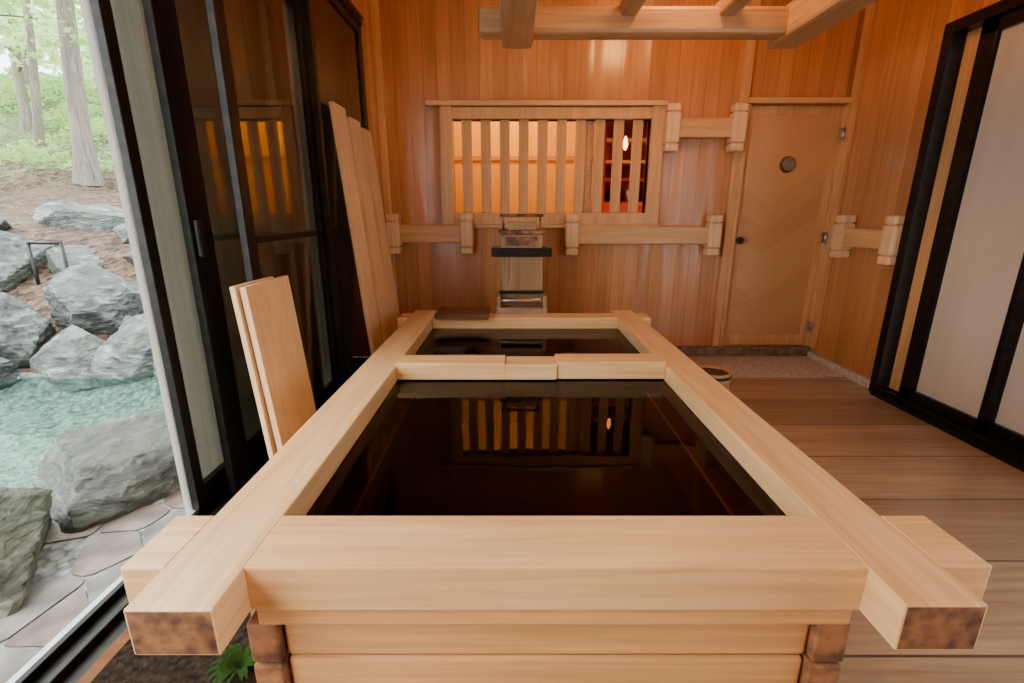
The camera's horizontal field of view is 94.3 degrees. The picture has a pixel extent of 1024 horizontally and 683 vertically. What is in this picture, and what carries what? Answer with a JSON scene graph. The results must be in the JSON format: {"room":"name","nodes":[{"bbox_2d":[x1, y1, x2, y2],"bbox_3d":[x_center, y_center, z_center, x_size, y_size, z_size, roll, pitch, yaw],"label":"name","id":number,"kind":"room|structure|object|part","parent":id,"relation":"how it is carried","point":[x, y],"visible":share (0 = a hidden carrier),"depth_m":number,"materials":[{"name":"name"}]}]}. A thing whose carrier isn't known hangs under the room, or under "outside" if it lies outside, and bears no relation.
{"room":"spa","nodes":[
{"label":"spa","id":0,"kind":"room"},
{"bbox_2d":[79,0,223,513],"bbox_3d":[-1.390,-0.480,1.849,0.041,2.590,0.300,0,15,0],"label":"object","id":1,"kind":"object","parent":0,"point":[128,15],"visible":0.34,"depth_m":1.87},
{"bbox_2d":[284,0,384,365],"bbox_3d":[-1.250,-0.460,0.963,0.500,3.020,5.700,0,15,0],"label":"wall","id":2,"kind":"structure","parent":0,"point":[362,7],"depth_m":3.36,"materials":[{"name":"brown wood"}]},
{"bbox_2d":[76,627,130,682],"bbox_3d":[-1.140,0.851,1.679,0.040,0.112,4.590,0,15,0],"label":"trim","id":3,"kind":"structure","parent":2,"relation":"attached to","point":[119,643],"depth_m":1.33,"materials":[{"name":"brown wood"}]},
{"bbox_2d":[6,365,348,682],"bbox_3d":[-1.315,0.859,1.681,0.060,0.135,4.590,0,15,0],"label":"trim","id":4,"kind":"structure","parent":2,"relation":"attached to","point":[114,584],"depth_m":1.42,"materials":[{"name":"metal"}]},
{"bbox_2d":[14,363,363,682],"bbox_3d":[-1.230,0.840,1.676,0.140,0.135,4.590,0,15,0],"label":"sliding door track","id":5,"kind":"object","parent":2,"relation":"attached to","point":[70,657],"depth_m":1.39,"materials":[{"name":"brown metal"}]},
{"bbox_2d":[89,0,295,510],"bbox_3d":[-1.290,-0.605,2.136,0.032,2.400,1.060,0,15,0],"label":"door","id":6,"kind":"structure","parent":2,"relation":"in","point":[202,491],"depth_m":1.76,"materials":[{"name":"brown metal"}]},
{"bbox_2d":[142,0,331,491],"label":"door","id":7,"kind":"structure","parent":2,"relation":"in","point":[161,20],"depth_m":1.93,"materials":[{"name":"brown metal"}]},
{"bbox_3d":[-1.189,-0.392,1.811,0.020,0.140,0.030,0,15,0],"label":"handle","id":8,"kind":"part","parent":7,"relation":"part of","materials":[{"name":"black metal"}]},
{"bbox_2d":[205,0,340,405],"bbox_3d":[-1.090,-0.649,2.295,0.032,2.400,0.830,0,15,0],"label":"door","id":9,"kind":"structure","parent":2,"relation":"in","point":[215,11],"depth_m":1.96,"materials":[{"name":"brown metal"}]},
{"bbox_2d":[285,0,382,385],"bbox_3d":[-1.190,-0.407,1.335,0.340,2.440,4.590,0,15,0],"label":"door","id":10,"kind":"structure","parent":2,"relation":"attached to","point":[333,38],"depth_m":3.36,"materials":[{"name":"brown metal"}]},
{"bbox_2d":[454,122,594,212],"bbox_3d":[-0.125,-1.399,4.168,1.850,2.900,0.820,0,15,0],"label":"wall","id":11,"kind":"structure","parent":0,"point":[476,126],"depth_m":4.48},
{"bbox_2d":[455,156,574,160],"bbox_3d":[-0.120,-1.713,4.443,1.760,0.040,0.025,0,15,0],"label":"trim","id":12,"kind":"structure","parent":11,"relation":"attached to","point":[457,158],"depth_m":4.43,"materials":[{"name":"brown wood"}]},
{"bbox_2d":[92,377,1023,682],"bbox_3d":[0.705,0.938,1.345,3.650,0.120,5.700,0,15,0],"label":"floor","id":13,"kind":"structure","parent":0,"point":[897,463],"depth_m":2.05,"materials":[{"name":"brown wood"}]},
{"bbox_2d":[205,643,255,682],"bbox_3d":[-0.754,0.880,1.293,0.147,0.040,0.140,12,20,38],"label":"fern","id":14,"kind":"object","parent":13,"relation":"on","point":[238,660],"visible":0.88,"depth_m":1.29,"materials":[{"name":"green plant"}]},
{"bbox_2d":[229,276,277,459],"bbox_3d":[-1.024,0.199,2.063,0.092,0.926,0.305,0,15,0],"label":"board","id":15,"kind":"object","parent":13,"relation":"on","point":[271,446],"visible":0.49,"depth_m":1.89,"materials":[{"name":"beige wood"}]},
{"bbox_2d":[239,275,315,450],"bbox_3d":[-0.991,0.190,2.105,0.102,0.922,0.360,0,15,0],"label":"board","id":16,"kind":"object","parent":13,"relation":"on","point":[268,305],"visible":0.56,"depth_m":2.02,"materials":[{"name":"beige wood"}]},
{"bbox_2d":[329,101,382,355],"bbox_3d":[-0.934,-0.498,2.974,0.174,1.792,0.200,0,15,0],"label":"board","id":17,"kind":"object","parent":13,"relation":"on","point":[338,113],"visible":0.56,"depth_m":2.88,"materials":[{"name":"beige wood"}]},
{"bbox_2d":[347,117,392,342],"bbox_3d":[-0.920,-0.544,3.208,0.184,1.757,0.205,0,15,0],"label":"board","id":18,"kind":"object","parent":13,"relation":"on","point":[356,140],"visible":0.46,"depth_m":3.12,"materials":[{"name":"beige wood"}]},
{"bbox_2d":[361,128,399,332],"bbox_3d":[-0.908,-0.591,3.425,0.192,1.732,0.200,0,15,0],"label":"board","id":19,"kind":"object","parent":13,"relation":"on","point":[366,135],"visible":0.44,"depth_m":3.34,"materials":[{"name":"beige wood"}]},
{"bbox_2d":[491,214,551,312],"bbox_3d":[0.065,-0.280,3.324,0.410,1.185,0.320,0,15,0],"label":"spout","id":20,"kind":"object","parent":13,"relation":"on","point":[521,251],"visible":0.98,"depth_m":3.20,"materials":[{"name":"brown wood"}]},
{"bbox_3d":[0.065,-0.806,3.201,0.290,0.105,0.020,0,15,0],"label":"wire handle","id":21,"kind":"part","parent":20,"relation":"part of","materials":[{"name":"brown wood"}]},
{"bbox_2d":[120,310,991,682],"bbox_3d":[0.087,0.374,2.127,1.685,0.556,2.575,0,15,0],"label":"bathtub","id":22,"kind":"object","parent":13,"relation":"on","point":[328,599],"visible":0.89,"depth_m":0.99,"materials":[{"name":"beige wood"}]},
{"bbox_3d":[-0.593,0.170,2.071,0.155,0.100,2.575,0,15,0],"label":"rim rail","id":23,"kind":"part","parent":22,"relation":"part of","materials":[{"name":"beige wood"}]},
{"bbox_2d":[434,307,489,319],"bbox_3d":[-0.320,-0.187,3.116,0.340,0.035,0.250,0,15,0],"label":"board","id":24,"kind":"object","parent":22,"relation":"on","point":[443,313],"visible":1,"depth_m":3.02,"materials":[{"name":"brown wood"}]},
{"bbox_2d":[415,328,639,356],"bbox_3d":[0.085,0.220,2.693,1.198,0.385,0.897,0,15,0],"label":"water","id":25,"kind":"object","parent":22,"relation":"on","point":[440,341],"visible":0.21,"depth_m":2.75,"materials":[{"name":"brown liquid"}]},
{"bbox_2d":[306,379,786,515],"bbox_3d":[0.085,0.499,1.671,1.198,0.385,1.097,0,15,0],"label":"water","id":26,"kind":"object","parent":22,"relation":"on","point":[558,447],"visible":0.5,"depth_m":1.45,"materials":[{"name":"brown liquid"}]},
{"bbox_3d":[0.757,0.168,2.075,0.145,0.100,2.565,0,15,0],"label":"rim rail","id":27,"kind":"part","parent":22,"relation":"part of","materials":[{"name":"beige wood"}]},
{"bbox_2d":[698,365,731,390],"bbox_3d":[1.140,0.323,2.742,0.209,0.330,0.209,0,15,0],"label":"bucket","id":28,"kind":"object","parent":13,"relation":"on","point":[722,375],"visible":0.22,"depth_m":2.68,"materials":[{"name":"brown wood"}]},
{"bbox_2d":[687,356,845,376],"bbox_3d":[1.825,0.197,3.797,1.350,0.016,0.500,0,15,0],"label":"stone step","id":29,"kind":"structure","parent":13,"relation":"on","point":[740,366],"depth_m":3.79,"materials":[{"name":"stone"}]},
{"bbox_2d":[378,0,865,346],"bbox_3d":[0.600,-1.281,3.734,4.200,2.900,0.080,0,15,0],"label":"wall","id":30,"kind":"structure","parent":0,"point":[431,49],"depth_m":3.56,"materials":[{"name":"brown wood"}]},
{"bbox_2d":[370,0,397,299],"bbox_3d":[-0.975,-1.312,3.659,0.050,2.800,0.050,0,15,0],"label":"trim","id":31,"kind":"structure","parent":30,"relation":"attached to","point":[374,5],"depth_m":3.53,"materials":[{"name":"brown wood"}]},
{"bbox_2d":[385,100,748,254],"bbox_3d":[0.375,-1.246,3.691,2.714,1.125,0.202,0,15,0],"label":"window","id":32,"kind":"structure","parent":30,"relation":"in","point":[637,112],"depth_m":3.67,"materials":[{"name":"beige wood"}]},
{"bbox_3d":[-0.930,-0.849,3.749,0.104,0.310,0.104,0,15,0],"label":"post","id":33,"kind":"part","parent":32,"relation":"part of","materials":[{"name":"beige wood"}]},
{"bbox_3d":[-0.642,-0.849,3.749,0.679,0.310,0.104,0,15,0],"label":"handrail","id":34,"kind":"part","parent":32,"relation":"part of","materials":[{"name":"beige wood"}]},
{"bbox_3d":[-0.642,-0.851,3.754,0.515,0.136,0.070,0,15,0],"label":"rail","id":35,"kind":"part","parent":32,"relation":"part of","materials":[{"name":"beige wood"}]},
{"bbox_3d":[-0.355,-0.849,3.749,0.104,0.310,0.104,0,15,0],"label":"post","id":36,"kind":"part","parent":32,"relation":"part of","materials":[{"name":"beige wood"}]},
{"bbox_3d":[0.255,-1.765,3.524,1.790,0.035,0.070,0,15,0],"label":"head trim","id":37,"kind":"part","parent":32,"relation":"part of","materials":[{"name":"brown wood"}]},
{"bbox_3d":[0.295,-0.911,3.758,1.710,0.025,0.070,0,15,0],"label":"sill","id":38,"kind":"part","parent":32,"relation":"part of","materials":[{"name":"beige wood"}]},
{"bbox_3d":[0.470,-0.840,3.751,0.104,0.310,0.104,0,15,0],"label":"post","id":39,"kind":"part","parent":32,"relation":"part of","materials":[{"name":"beige wood"}]},
{"bbox_3d":[0.600,-1.363,3.733,0.060,0.680,0.030,0,15,0],"label":"sliding sash","id":40,"kind":"part","parent":32,"relation":"part of","materials":[{"name":"brown wood"}]},
{"bbox_3d":[1.028,-0.841,3.756,1.055,0.136,0.070,0,15,0],"label":"rail","id":41,"kind":"part","parent":32,"relation":"part of","materials":[{"name":"beige wood"}]},
{"bbox_3d":[1.028,-0.840,3.751,1.219,0.310,0.104,0,15,0],"label":"handrail","id":42,"kind":"part","parent":32,"relation":"part of","materials":[{"name":"beige wood"}]},
{"bbox_3d":[1.190,-1.592,3.546,0.104,0.330,0.104,0,15,0],"label":"post","id":43,"kind":"part","parent":32,"relation":"part of","materials":[{"name":"beige wood"}]},
{"bbox_3d":[1.435,-1.592,3.546,0.594,0.330,0.104,0,15,0],"label":"handrail","id":44,"kind":"part","parent":32,"relation":"part of","materials":[{"name":"beige wood"}]},
{"bbox_3d":[1.435,-1.593,3.550,0.430,0.136,0.070,0,15,0],"label":"rail","id":45,"kind":"part","parent":32,"relation":"part of","materials":[{"name":"beige wood"}]},
{"bbox_3d":[1.585,-0.840,3.751,0.104,0.310,0.104,0,15,0],"label":"post","id":46,"kind":"part","parent":32,"relation":"part of","materials":[{"name":"beige wood"}]},
{"bbox_3d":[1.680,-1.592,3.546,0.104,0.330,0.104,0,15,0],"label":"post","id":47,"kind":"part","parent":32,"relation":"part of","materials":[{"name":"beige wood"}]},
{"bbox_2d":[710,0,760,345],"bbox_3d":[1.725,-1.314,3.666,0.070,2.800,0.035,0,15,0],"label":"trim","id":48,"kind":"structure","parent":30,"relation":"attached to","point":[750,45],"depth_m":3.71,"materials":[{"name":"brown wood"}]},
{"bbox_2d":[676,346,810,355],"bbox_3d":[1.965,0.087,4.049,1.130,0.095,0.035,0,15,0],"label":"baseboard","id":49,"kind":"structure","parent":30,"relation":"attached to","point":[687,350],"depth_m":4.03,"materials":[{"name":"brown stone"}]},
{"bbox_2d":[718,97,852,346],"bbox_3d":[2.135,-0.882,3.773,0.790,1.910,0.115,0,15,0],"label":"door","id":50,"kind":"structure","parent":30,"relation":"in","point":[790,160],"depth_m":3.76,"materials":[{"name":"wood"}]},
{"bbox_3d":[1.800,-0.804,3.773,0.058,0.058,0.073,0,15,0],"label":"knob","id":51,"kind":"part","parent":50,"relation":"part of","materials":[{"name":"black metal"}]},
{"bbox_3d":[2.135,-1.782,3.520,0.790,0.040,0.070,0,15,0],"label":"head trim","id":52,"kind":"part","parent":50,"relation":"part of","materials":[{"name":"brown wood"}]},
{"bbox_2d":[810,0,1000,378],"bbox_3d":[2.580,-0.518,0.947,0.100,2.900,5.700,0,15,0],"label":"wall","id":53,"kind":"structure","parent":0,"point":[906,37],"depth_m":3.27,"materials":[{"name":"brown wood"}]},
{"bbox_2d":[807,351,870,388],"bbox_3d":[2.518,0.210,3.665,0.025,0.060,0.760,0,15,0],"label":"baseboard","id":54,"kind":"structure","parent":53,"relation":"attached to","point":[856,377],"depth_m":3.60,"materials":[{"name":"stone"}]},
{"bbox_2d":[809,2,875,347],"bbox_3d":[2.515,-1.300,3.615,0.030,2.800,0.060,0,15,0],"label":"trim","id":55,"kind":"structure","parent":53,"relation":"attached to","point":[870,10],"depth_m":3.57,"materials":[{"name":"brown wood"}]},
{"bbox_2d":[829,215,904,264],"bbox_3d":[2.470,-0.720,3.312,0.104,0.310,0.594,0,15,0],"label":"handrail","id":56,"kind":"object","parent":53,"relation":"attached to","point":[845,236],"visible":0.88,"depth_m":3.26,"materials":[{"name":"beige wood"}]},
{"bbox_3d":[2.470,-0.784,3.549,0.104,0.310,0.104,0,15,0],"label":"post","id":57,"kind":"part","parent":56,"relation":"part of","materials":[{"name":"beige wood"}]},
{"bbox_3d":[2.475,-0.720,3.312,0.070,0.130,0.430,0,15,0],"label":"rail","id":58,"kind":"part","parent":56,"relation":"part of","materials":[{"name":"beige wood"}]},
{"bbox_3d":[2.470,-0.655,3.076,0.104,0.310,0.104,0,15,0],"label":"post","id":59,"kind":"part","parent":56,"relation":"part of","materials":[{"name":"beige wood"}]},
{"bbox_2d":[889,27,981,391],"bbox_3d":[2.580,-0.683,2.877,0.040,2.140,0.150,0,15,0],"label":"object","id":60,"kind":"structure","parent":53,"relation":"attached to","point":[972,40],"depth_m":2.87,"materials":[{"name":"brown wood"}]},
{"bbox_2d":[868,0,1023,391],"bbox_3d":[2.535,-0.246,1.223,0.130,2.230,3.690,0,15,0],"label":"trim","id":61,"kind":"structure","parent":53,"relation":"attached to","point":[955,34],"depth_m":2.88,"materials":[{"name":"black wood"}]},
{"bbox_2d":[870,386,1023,471],"bbox_3d":[2.520,0.808,1.481,0.160,0.060,3.630,0,15,0],"label":"trim","id":62,"kind":"structure","parent":53,"relation":"attached to","point":[1010,454],"depth_m":2.61,"materials":[{"name":"black wood"}]},
{"bbox_2d":[898,6,1023,434],"bbox_3d":[2.520,-0.590,2.534,0.040,2.140,0.560,0,15,0],"label":"door","id":63,"kind":"structure","parent":53,"relation":"in","point":[971,302],"depth_m":2.56,"materials":[{"name":"white paper"}]},
{"bbox_2d":[987,306,1023,449],"bbox_3d":[2.560,-0.359,1.690,0.040,2.140,1.250,0,15,0],"label":"door","id":64,"kind":"structure","parent":53,"relation":"in","point":[1006,424],"depth_m":2.42,"materials":[{"name":"white paper"}]},
{"bbox_2d":[995,324,1023,434],"bbox_3d":[2.567,-0.372,1.702,0.006,1.980,1.160,0,15,0],"label":"panel","id":65,"kind":"object","parent":53,"relation":"attached to","point":[1009,409],"depth_m":2.42,"materials":[{"name":"white paper"}]},
{"bbox_3d":[0.465,-2.189,1.371,4.330,0.100,7.400,0,15,0],"label":"ceiling","id":66,"kind":"structure","parent":0,"visible":0},
{"bbox_2d":[623,122,627,149],"bbox_3d":[0.955,-2.196,3.857,0.044,1.200,0.044,0,15,0],"label":"pendant lamp","id":67,"kind":"object","parent":66,"relation":"hanging from","point":[625,142],"visible":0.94,"depth_m":3.98,"materials":[{"name":"white glass"}]},
{"bbox_3d":[0.955,-1.670,4.001,0.044,0.110,0.044,0,15,0],"label":"lamp shade","id":68,"kind":"part","parent":67,"relation":"part of","materials":[{"name":"white"}]},
{"bbox_2d":[479,0,877,48],"bbox_3d":[0.750,-1.733,1.371,1.860,0.780,2.760,0,15,0],"label":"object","id":69,"kind":"object","parent":66,"relation":"hanging from","point":[516,23],"visible":1,"depth_m":2.56,"materials":[{"name":"beige wood"}]},
{"bbox_3d":[0.630,-1.492,1.448,0.090,0.085,2.580,0,15,0],"label":"rod","id":70,"kind":"part","parent":69,"relation":"part of","materials":[{"name":"brown wood"}]},
{"bbox_3d":[1.160,-1.492,1.448,0.090,0.085,2.580,0,15,0],"label":"rod","id":71,"kind":"part","parent":69,"relation":"part of","materials":[{"name":"brown wood"}]},
{"bbox_3d":[0.775,-0.049,4.823,3.650,0.050,1.370,0,15,0],"label":"floor","id":72,"kind":"structure","parent":0,"visible":0},
{"bbox_2d":[601,122,647,212],"bbox_3d":[1.278,-1.082,4.525,0.945,2.100,0.300,0,15,0],"label":"shelf unit","id":73,"kind":"object","parent":72,"relation":"on","point":[609,126],"visible":0.08,"depth_m":4.44,"materials":[{"name":"red paint"}]},
{"bbox_2d":[606,186,610,201],"bbox_3d":[0.930,-1.369,4.415,0.120,0.140,0.120,0,15,0],"label":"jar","id":74,"kind":"object","parent":73,"relation":"on","point":[608,189],"visible":0.29,"depth_m":4.39,"materials":[{"name":"black ceramic"}]},
{"bbox_3d":[1.278,-1.292,4.452,0.885,0.022,0.270,0,15,0],"label":"shelf","id":75,"kind":"part","parent":73,"relation":"part of","materials":[{"name":"red paint"}]},
{"bbox_3d":[1.278,-1.494,4.397,0.885,0.022,0.270,0,15,0],"label":"shelf","id":76,"kind":"part","parent":73,"relation":"part of","materials":[{"name":"red paint"}]},
{"bbox_3d":[1.278,-1.639,4.357,0.885,0.022,0.270,0,15,0],"label":"shelf","id":77,"kind":"part","parent":73,"relation":"part of","materials":[{"name":"brown wood"}]},
{"bbox_2d":[623,186,628,201],"bbox_3d":[1.090,-1.369,4.415,0.120,0.140,0.120,0,15,0],"label":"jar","id":78,"kind":"object","parent":73,"relation":"on","point":[626,191],"visible":0.41,"depth_m":4.38,"materials":[{"name":"ceramic"}]},
{"bbox_3d":[1.278,-1.812,4.309,0.885,0.022,0.270,0,15,0],"label":"shelf","id":79,"kind":"part","parent":73,"relation":"part of","materials":[{"name":"brown wood"}]},
{"bbox_2d":[640,189,642,201],"bbox_3d":[1.250,-1.369,4.415,0.120,0.140,0.120,0,15,0],"label":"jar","id":80,"kind":"object","parent":73,"relation":"on","point":[641,191],"visible":0.16,"depth_m":4.40,"materials":[{"name":"black ceramic"}]},
{"label":"outside","id":81,"kind":"structure","parent":0,"visible":0},
{"bbox_2d":[0,62,177,651],"bbox_3d":[-17.345,-10.076,17.719,32.000,13.235,47.500,0,15,0],"label":"ground","id":82,"kind":"structure","parent":81,"point":[33,412],"depth_m":4.13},
{"bbox_2d":[0,216,11,230],"bbox_3d":[-6.602,-1.433,5.961,0.689,0.379,0.479,0,15,0],"label":"boulder","id":83,"kind":"object","parent":82,"relation":"on","point":[4,225],"visible":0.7,"depth_m":5.92,"materials":[{"name":"grey stone"}]},
{"bbox_2d":[0,357,21,389],"bbox_3d":[-4.492,0.270,3.910,0.676,0.417,0.349,0,15,0],"label":"boulder","id":84,"kind":"object","parent":82,"relation":"on","point":[9,372],"visible":0.99,"depth_m":3.97,"materials":[{"name":"grey stone"}]},
{"bbox_2d":[0,6,29,85],"bbox_3d":[-23.380,-18.478,21.217,5.126,12.730,5.655,12,20,38],"label":"tree","id":85,"kind":"object","parent":82,"relation":"on","point":[25,69],"visible":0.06,"depth_m":23.17,"materials":[{"name":"green plant"}]},
{"bbox_2d":[0,649,40,682],"bbox_3d":[-1.492,1.024,1.415,0.280,0.017,0.234,0,15,0],"label":"flagstone","id":86,"kind":"object","parent":82,"relation":"on","point":[12,661],"visible":0.24,"depth_m":1.48,"materials":[{"name":"grey stone"}]},
{"bbox_2d":[0,487,52,618],"bbox_3d":[-2.086,0.834,1.810,0.511,0.658,0.690,-8,17,-26],"label":"boulder","id":87,"kind":"object","parent":82,"relation":"on","point":[25,517],"visible":0.77,"depth_m":1.79,"materials":[{"name":"grey stone"}]},
{"bbox_2d":[0,230,52,292],"bbox_3d":[-5.811,-0.787,5.367,1.064,1.025,1.043,0,15,0],"label":"boulder","id":88,"kind":"object","parent":82,"relation":"on","point":[15,264],"visible":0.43,"depth_m":5.15,"materials":[{"name":"grey stone"}]},
{"bbox_2d":[0,0,55,155],"bbox_3d":[-12.595,-9.743,11.936,6.135,9.764,5.652,-9,18,-29],"label":"tree","id":89,"kind":"object","parent":82,"relation":"on","point":[36,105],"visible":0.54,"depth_m":12.67,"materials":[{"name":"green plant"}]},
{"bbox_2d":[0,291,56,368],"bbox_3d":[-4.886,-0.017,4.405,1.250,1.056,0.843,0,15,0],"label":"boulder","id":90,"kind":"object","parent":82,"relation":"on","point":[23,330],"visible":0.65,"depth_m":4.24,"materials":[{"name":"grey stone"}]},
{"bbox_2d":[0,576,83,642],"bbox_3d":[-1.752,0.951,1.682,0.259,0.017,0.305,0,15,0],"label":"flagstone","id":91,"kind":"object","parent":82,"relation":"on","point":[41,597],"visible":0.81,"depth_m":1.71,"materials":[{"name":"beige stone"}]},
{"bbox_2d":[0,0,89,131],"bbox_3d":[-15.062,-12.158,14.771,4.763,10.649,6.332,-9,18,-29],"label":"tree","id":92,"kind":"object","parent":82,"relation":"on","point":[25,113],"visible":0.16,"depth_m":15.19,"materials":[{"name":"green plant"}]},
{"bbox_2d":[4,588,88,646],"bbox_3d":[-1.500,0.959,1.654,0.296,0.017,0.244,0,15,0],"label":"flagstone","id":93,"kind":"object","parent":82,"relation":"on","point":[40,632],"visible":0.58,"depth_m":1.62,"materials":[{"name":"beige stone"}]},
{"bbox_2d":[0,0,92,65],"bbox_3d":[-9.309,-6.095,8.665,5.197,6.969,4.884,-4,16,-14],"label":"tree","id":94,"kind":"object","parent":82,"relation":"on","point":[4,3],"visible":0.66,"depth_m":9.39,"materials":[{"name":"green plant"}]},
{"bbox_2d":[26,241,68,284],"bbox_3d":[-4.950,-0.724,5.115,0.439,0.698,0.036,2,15,7],"label":"handrail","id":95,"kind":"object","parent":82,"relation":"on","point":[28,243],"visible":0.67,"depth_m":5.04,"materials":[{"name":"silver metal"}]},
{"bbox_2d":[2,3,94,81],"bbox_3d":[-11.094,-10.577,13.650,5.961,9.439,4.969,0,15,0],"label":"tree","id":96,"kind":"object","parent":82,"relation":"on","point":[10,42],"visible":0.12,"depth_m":13.32,"materials":[{"name":"green plant"}]},
{"bbox_2d":[16,11,89,60],"bbox_3d":[-16.681,-15.854,19.076,5.633,11.663,6.095,8,17,26],"label":"tree","id":97,"kind":"object","parent":82,"relation":"on","point":[57,49],"visible":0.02,"depth_m":19.63,"materials":[{"name":"green plant"}]},
{"bbox_2d":[33,200,78,220],"bbox_3d":[-6.542,-1.849,6.950,0.565,0.430,0.647,-7,17,-24],"label":"boulder","id":98,"kind":"object","parent":82,"relation":"on","point":[43,210],"visible":0.29,"depth_m":6.76,"materials":[{"name":"grey stone"}]},
{"bbox_2d":[0,66,114,171],"bbox_3d":[-17.158,-9.194,18.370,23.155,6.672,17.173,0,15,0],"label":"undergrowth","id":99,"kind":"object","parent":82,"relation":"on","point":[100,127],"visible":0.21,"depth_m":16.00,"materials":[{"name":"green plant"}]},
{"bbox_2d":[18,0,104,185],"bbox_3d":[-8.707,-8.473,10.075,5.416,9.953,3.990,0,15,0],"label":"tree","id":100,"kind":"object","parent":82,"relation":"on","point":[86,170],"visible":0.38,"depth_m":9.96,"materials":[{"name":"green plant"}]},
{"bbox_2d":[39,1,85,40],"bbox_3d":[-13.622,-13.175,16.134,6.440,10.450,5.140,-4,16,-15],"label":"tree","id":101,"kind":"object","parent":82,"relation":"on","point":[80,23],"visible":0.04,"depth_m":16.10,"materials":[{"name":"green plant"}]},
{"bbox_2d":[30,325,105,392],"bbox_3d":[-3.822,0.189,4.266,0.802,0.660,0.564,7,17,25],"label":"boulder","id":102,"kind":"object","parent":82,"relation":"on","point":[65,361],"visible":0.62,"depth_m":4.07,"materials":[{"name":"grey stone"}]},
{"bbox_2d":[45,520,104,543],"bbox_3d":[-1.974,0.826,2.141,0.283,0.017,0.306,0,15,0],"label":"flagstone","id":103,"kind":"object","parent":82,"relation":"on","point":[54,534],"visible":0.2,"depth_m":2.06,"materials":[{"name":"beige stone"}]},
{"bbox_2d":[46,245,104,272],"bbox_3d":[-4.978,-0.905,5.391,0.688,0.374,0.358,9,18,29],"label":"boulder","id":104,"kind":"object","parent":82,"relation":"on","point":[76,254],"visible":0.64,"depth_m":5.31,"materials":[{"name":"grey stone"}]},
{"bbox_2d":[38,204,124,231],"bbox_3d":[-5.652,-1.646,6.431,1.484,0.422,0.633,0,15,0],"label":"boulder","id":105,"kind":"object","parent":82,"relation":"on","point":[94,217],"visible":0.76,"depth_m":6.20,"materials":[{"name":"grey stone"}]},
{"bbox_2d":[43,262,143,334],"bbox_3d":[-4.091,-0.356,4.781,0.734,0.867,0.699,9,18,29],"label":"boulder","id":106,"kind":"object","parent":82,"relation":"on","point":[96,300],"visible":0.8,"depth_m":4.59,"materials":[{"name":"grey stone"}]},
{"bbox_2d":[33,408,180,533],"bbox_3d":[-1.999,0.750,2.555,0.751,0.662,0.856,9,18,30],"label":"boulder","id":107,"kind":"object","parent":82,"relation":"on","point":[104,471],"visible":0.59,"depth_m":2.28,"materials":[{"name":"grey stone"}]},
{"bbox_2d":[71,531,142,576],"bbox_3d":[-1.666,0.870,1.981,0.225,0.017,0.296,-8,17,-27],"label":"flagstone","id":108,"kind":"object","parent":82,"relation":"on","point":[99,552],"visible":0.86,"depth_m":1.96,"materials":[{"name":"beige stone"}]},
{"bbox_2d":[86,557,131,604],"bbox_3d":[-1.484,0.923,1.787,0.268,0.017,0.462,0,15,0],"label":"flagstone","id":109,"kind":"object","parent":82,"relation":"on","point":[97,584],"visible":0.3,"depth_m":1.81,"materials":[{"name":"grey stone"}]},
{"bbox_2d":[112,223,129,243],"bbox_3d":[-4.770,-1.370,6.061,0.572,0.361,0.441,9,18,29],"label":"boulder","id":110,"kind":"object","parent":82,"relation":"on","point":[120,231],"visible":0.2,"depth_m":5.90,"materials":[{"name":"grey stone"}]},
{"bbox_2d":[91,313,154,386],"bbox_3d":[-3.238,0.124,4.320,0.801,0.814,0.590,0,15,0],"label":"boulder","id":111,"kind":"object","parent":82,"relation":"on","point":[126,356],"visible":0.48,"depth_m":4.08,"materials":[{"name":"grey stone"}]},
{"bbox_2d":[121,316,132,324],"bbox_3d":[-3.600,-0.020,4.582,0.369,0.455,0.232,0,15,0],"label":"boulder","id":112,"kind":"object","parent":82,"relation":"on","point":[126,317],"visible":0.03,"depth_m":4.54,"materials":[{"name":"grey stone"}]},
{"bbox_2d":[122,251,133,265],"bbox_3d":[-4.195,-0.984,5.582,0.445,0.365,0.588,14,21,42],"label":"boulder","id":113,"kind":"object","parent":82,"relation":"on","point":[128,256],"visible":0.11,"depth_m":5.37,"materials":[{"name":"grey stone"}]},
{"bbox_2d":[99,504,168,533],"bbox_3d":[-1.718,0.815,2.180,0.225,0.017,0.208,0,15,0],"label":"flagstone","id":114,"kind":"object","parent":82,"relation":"on","point":[143,517],"visible":0.77,"depth_m":2.16,"materials":[{"name":"beige stone"}]},
{"bbox_2d":[152,358,160,392],"bbox_3d":[-2.864,0.247,4.074,0.474,0.694,0.338,14,20,41],"label":"boulder","id":115,"kind":"object","parent":82,"relation":"on","point":[154,367],"visible":0.03,"depth_m":4.08,"materials":[{"name":"grey stone"}]},
{"bbox_2d":[143,509,185,543],"bbox_3d":[-1.513,0.835,2.108,0.205,0.017,0.296,-8,17,-26],"label":"flagstone","id":116,"kind":"object","parent":82,"relation":"on","point":[151,531],"visible":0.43,"depth_m":2.12,"materials":[{"name":"grey stone"}]},
{"bbox_2d":[164,489,184,508],"bbox_3d":[-1.583,0.759,2.384,0.236,0.017,0.278,0,15,0],"label":"flagstone","id":117,"kind":"object","parent":82,"relation":"on","point":[174,500],"visible":0.27,"depth_m":2.31,"materials":[{"name":"beige stone"}]}
]}

